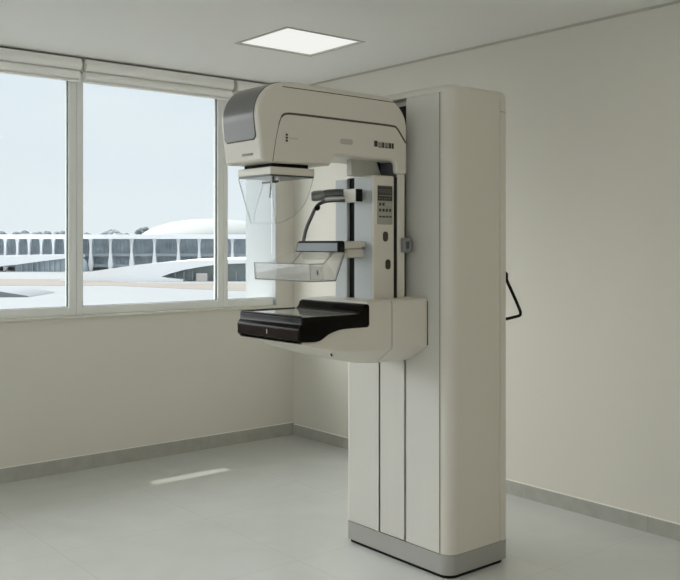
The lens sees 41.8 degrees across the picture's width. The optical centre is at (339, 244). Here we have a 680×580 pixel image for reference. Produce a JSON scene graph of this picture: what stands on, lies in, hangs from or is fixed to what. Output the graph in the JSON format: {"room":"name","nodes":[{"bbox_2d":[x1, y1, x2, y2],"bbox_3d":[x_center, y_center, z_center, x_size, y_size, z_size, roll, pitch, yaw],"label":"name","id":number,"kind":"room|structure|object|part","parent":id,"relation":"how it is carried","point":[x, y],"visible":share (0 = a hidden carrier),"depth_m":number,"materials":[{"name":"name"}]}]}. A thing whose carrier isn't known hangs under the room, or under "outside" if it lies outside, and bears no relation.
{"room":"radiology room","nodes":[
{"label":"radiology room","id":0,"kind":"room"},
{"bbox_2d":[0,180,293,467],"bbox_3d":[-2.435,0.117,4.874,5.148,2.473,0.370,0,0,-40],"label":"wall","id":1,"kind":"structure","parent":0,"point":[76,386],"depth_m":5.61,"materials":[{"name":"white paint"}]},
{"bbox_2d":[0,73,75,318],"bbox_3d":[-2.003,-0.310,5.050,1.038,1.471,0.055,0,0,-40],"label":"window","id":2,"kind":"structure","parent":1,"relation":"in","point":[69,309],"depth_m":5.34,"materials":[{"name":"silver metal"}]},
{"bbox_2d":[0,47,82,81],"bbox_3d":[-1.947,-1.043,4.988,1.046,0.150,0.074,0,0,-40],"label":"roller blind","id":3,"kind":"object","parent":1,"relation":"attached to","point":[12,61],"visible":1,"depth_m":5.14,"materials":[{"name":"white fabric"}]},
{"bbox_2d":[0,305,277,322],"bbox_3d":[-2.260,0.433,4.844,4.630,0.016,0.138,0,0,-40],"label":"window sill","id":4,"kind":"structure","parent":1,"relation":"attached to","point":[261,306],"depth_m":5.56,"materials":[{"name":"stone"}]},
{"bbox_2d":[0,422,294,483],"bbox_3d":[-2.313,1.310,4.726,5.148,0.088,0.013,0,0,-40],"label":"baseboard","id":5,"kind":"structure","parent":1,"relation":"attached to","point":[112,457],"depth_m":5.59,"materials":[{"name":"stone"}]},
{"bbox_2d":[76,73,222,314],"bbox_3d":[-1.203,-0.310,5.710,1.032,1.471,0.055,0,0,-40],"label":"window","id":6,"kind":"structure","parent":1,"relation":"in","point":[217,302],"depth_m":5.70,"materials":[{"name":"silver metal"}]},
{"bbox_2d":[80,59,234,99],"bbox_3d":[-1.131,-1.043,5.661,1.062,0.150,0.074,0,0,-40],"label":"roller blind","id":7,"kind":"object","parent":6,"relation":"attached to","point":[94,71],"visible":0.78,"depth_m":5.61,"materials":[{"name":"white fabric"}]},
{"bbox_2d":[223,100,273,306],"bbox_3d":[-0.645,-0.310,6.170,0.415,1.471,0.055,0,0,-40],"label":"window","id":8,"kind":"structure","parent":1,"relation":"in","point":[239,302],"depth_m":6.03,"materials":[{"name":"silver metal"}]},
{"bbox_2d":[233,80,266,94],"bbox_3d":[-0.550,-1.043,6.140,0.432,0.150,0.074,0,0,-40],"label":"roller blind","id":9,"kind":"object","parent":1,"relation":"attached to","point":[240,85],"visible":0.23,"depth_m":6.02,"materials":[{"name":"white fabric"}]},
{"bbox_2d":[246,179,275,304],"bbox_3d":[-0.572,-0.308,6.418,0.003,1.475,0.379,0,0,-40],"label":"trim","id":10,"kind":"structure","parent":1,"relation":"attached to","point":[260,209],"depth_m":6.42,"materials":[{"name":"grey paint"}]},
{"bbox_2d":[142,219,245,233],"bbox_3d":[-29.594,-0.683,206.000,34.020,10.574,34.020,0,0,-40],"label":"dome","id":11,"kind":"object","parent":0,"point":[195,226],"visible":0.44,"depth_m":194.22,"materials":[{"name":"white concrete"}]},
{"bbox_2d":[0,0,676,84],"bbox_3d":[-0.200,-1.189,2.165,5.548,0.140,7.394,0,0,-40],"label":"ceiling","id":12,"kind":"structure","parent":0,"point":[199,37],"depth_m":4.59,"materials":[{"name":"white paint"}]},
{"bbox_2d":[234,27,364,56],"bbox_3d":[-0.224,-1.153,4.934,0.534,0.073,0.494,0,0,-40],"label":"ceiling light","id":13,"kind":"object","parent":12,"relation":"attached to","point":[291,40],"visible":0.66,"depth_m":4.96,"materials":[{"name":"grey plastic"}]},
{"bbox_2d":[0,435,679,579],"bbox_3d":[-0.200,1.414,2.165,5.548,0.120,7.394,0,0,-40],"label":"floor","id":14,"kind":"structure","parent":0,"point":[276,508],"depth_m":4.21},
{"bbox_2d":[222,82,521,578],"bbox_3d":[0.129,0.351,3.752,1.332,2.006,0.651,0,0,-40],"label":"machine","id":15,"kind":"object","parent":14,"relation":"on","point":[417,317],"visible":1,"depth_m":3.65,"materials":[{"name":"beige plastic"}]},
{"bbox_3d":[-0.162,0.270,3.506,0.258,0.007,0.391,0,0,-40],"label":"support plate","id":16,"kind":"part","parent":15,"relation":"part of","materials":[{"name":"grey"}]},
{"bbox_3d":[-0.096,0.010,3.574,0.004,0.032,0.267,0,0,-40],"label":"holder plate","id":17,"kind":"part","parent":15,"relation":"part of","materials":[{"name":"grey"}]},
{"bbox_3d":[-0.091,-0.201,3.671,0.057,0.047,0.043,0,0,-5],"label":"grip knob","id":18,"kind":"part","parent":15,"relation":"part of","materials":[{"name":"grey plastic"}]},
{"bbox_3d":[-0.069,-0.095,3.679,0.190,0.189,0.019,0,0,14],"label":"support rod","id":19,"kind":"part","parent":15,"relation":"part of","materials":[{"name":"grey plastic"}]},
{"bbox_3d":[0.096,-0.028,3.654,0.005,0.495,0.108,0,0,-40],"label":"tower plate","id":20,"kind":"part","parent":15,"relation":"part of","materials":[{"name":"grey"}]},
{"bbox_3d":[0.110,0.319,3.989,0.012,1.876,0.199,0,0,-40],"label":"panel","id":21,"kind":"part","parent":15,"relation":"part of","materials":[{"name":"grey"}]},
{"bbox_3d":[0.178,-0.406,3.623,0.107,0.026,0.004,0,0,-40],"label":"model plate","id":22,"kind":"part","parent":15,"relation":"part of","materials":[{"name":"grey plastic"}]},
{"bbox_3d":[0.183,-0.162,3.644,0.085,0.160,0.005,0,0,-40],"label":"control panel","id":23,"kind":"part","parent":15,"relation":"part of","materials":[{"name":"grey plastic"}]},
{"bbox_3d":[0.247,-0.069,3.858,0.033,0.875,0.141,0,0,-40],"label":"guide rail","id":24,"kind":"part","parent":15,"relation":"part of","materials":[{"name":"grey plastic"}]},
{"bbox_3d":[0.274,0.003,3.700,0.043,0.059,0.022,0,0,-40],"label":"lock plate","id":25,"kind":"part","parent":15,"relation":"part of","materials":[{"name":"grey plastic"}]},
{"bbox_3d":[0.346,0.319,3.703,0.012,1.876,0.194,0,0,-40],"label":"panel","id":26,"kind":"part","parent":15,"relation":"part of","materials":[{"name":"grey"}]},
{"bbox_3d":[0.735,0.227,3.913,0.193,0.224,0.013,0,0,-40],"label":"handle","id":27,"kind":"part","parent":15,"relation":"part of","materials":[{"name":"black rubber"}]},
{"bbox_2d":[294,3,679,522],"bbox_3d":[1.863,0.117,3.867,0.200,2.473,7.394,0,0,-40],"label":"wall","id":28,"kind":"structure","parent":0,"point":[592,112],"depth_m":4.48,"materials":[{"name":"white paint"}]},
{"bbox_2d":[293,424,679,540],"bbox_3d":[1.775,1.315,3.807,0.013,0.077,7.013,0,0,-40],"label":"baseboard","id":29,"kind":"structure","parent":28,"relation":"attached to","point":[650,524],"depth_m":4.50,"materials":[{"name":"stone"}]},
{"bbox_2d":[308,0,679,84],"bbox_3d":[1.839,-1.113,3.734,0.006,0.012,6.818,0,0,-40],"label":"trim","id":30,"kind":"structure","parent":28,"relation":"attached to","point":[677,1],"depth_m":4.82,"materials":[{"name":"beige"}]},
{"label":"outside","id":31,"kind":"structure","parent":0,"visible":0},
{"bbox_2d":[0,270,245,308],"bbox_3d":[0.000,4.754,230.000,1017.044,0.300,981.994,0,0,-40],"label":"ground","id":32,"kind":"structure","parent":31,"point":[92,295],"depth_m":82.20,"materials":[{"name":"white snow"}]},
{"bbox_2d":[0,286,54,296],"bbox_3d":[-30.202,4.561,81.500,9.182,1.313,9.299,0,0,-40],"label":"concrete block","id":33,"kind":"object","parent":32,"relation":"on","point":[5,291],"visible":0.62,"depth_m":80.74,"materials":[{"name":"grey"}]},
{"bbox_2d":[0,254,87,270],"bbox_3d":[-57.150,3.137,154.140,22.460,2.999,19.155,0,0,-40],"label":"pavilion","id":34,"kind":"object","parent":32,"relation":"on","point":[54,262],"visible":0.73,"depth_m":152.60,"materials":[{"name":"white concrete"}]},
{"bbox_2d":[104,229,119,233],"bbox_3d":[-64.790,0.083,252.454,4.265,9.042,5.599,0,0,-40],"label":"tree","id":35,"kind":"object","parent":32,"relation":"on","point":[111,231],"visible":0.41,"depth_m":251.56,"materials":[{"name":"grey plant"}]},
{"bbox_2d":[0,279,245,290],"bbox_3d":[-16.027,4.744,102.215,119.550,0.320,124.879,0,0,-40],"label":"path","id":36,"kind":"structure","parent":32,"relation":"on","point":[3,282],"depth_m":102.37,"materials":[{"name":"grey concrete"}]},
{"bbox_2d":[0,234,245,270],"bbox_3d":[-36.813,1.404,168.500,68.655,6.400,62.315,0,0,-40],"label":"office building","id":37,"kind":"structure","parent":32,"relation":"on","point":[101,251],"depth_m":160.90,"materials":[{"name":"white concrete"}]},
{"bbox_2d":[134,226,148,233],"bbox_3d":[-52.992,-0.132,239.698,4.400,9.515,3.960,0,0,-40],"label":"tree","id":38,"kind":"object","parent":32,"relation":"on","point":[140,230],"visible":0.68,"depth_m":238.31,"materials":[{"name":"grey plant"}]},
{"bbox_2d":[60,257,245,280],"bbox_3d":[-20.112,3.268,125.000,39.817,2.866,39.255,0,0,-40],"label":"pavilion","id":39,"kind":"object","parent":32,"relation":"on","point":[202,269],"visible":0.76,"depth_m":112.00,"materials":[{"name":"white concrete"},{"name":"glass"}]}
]}

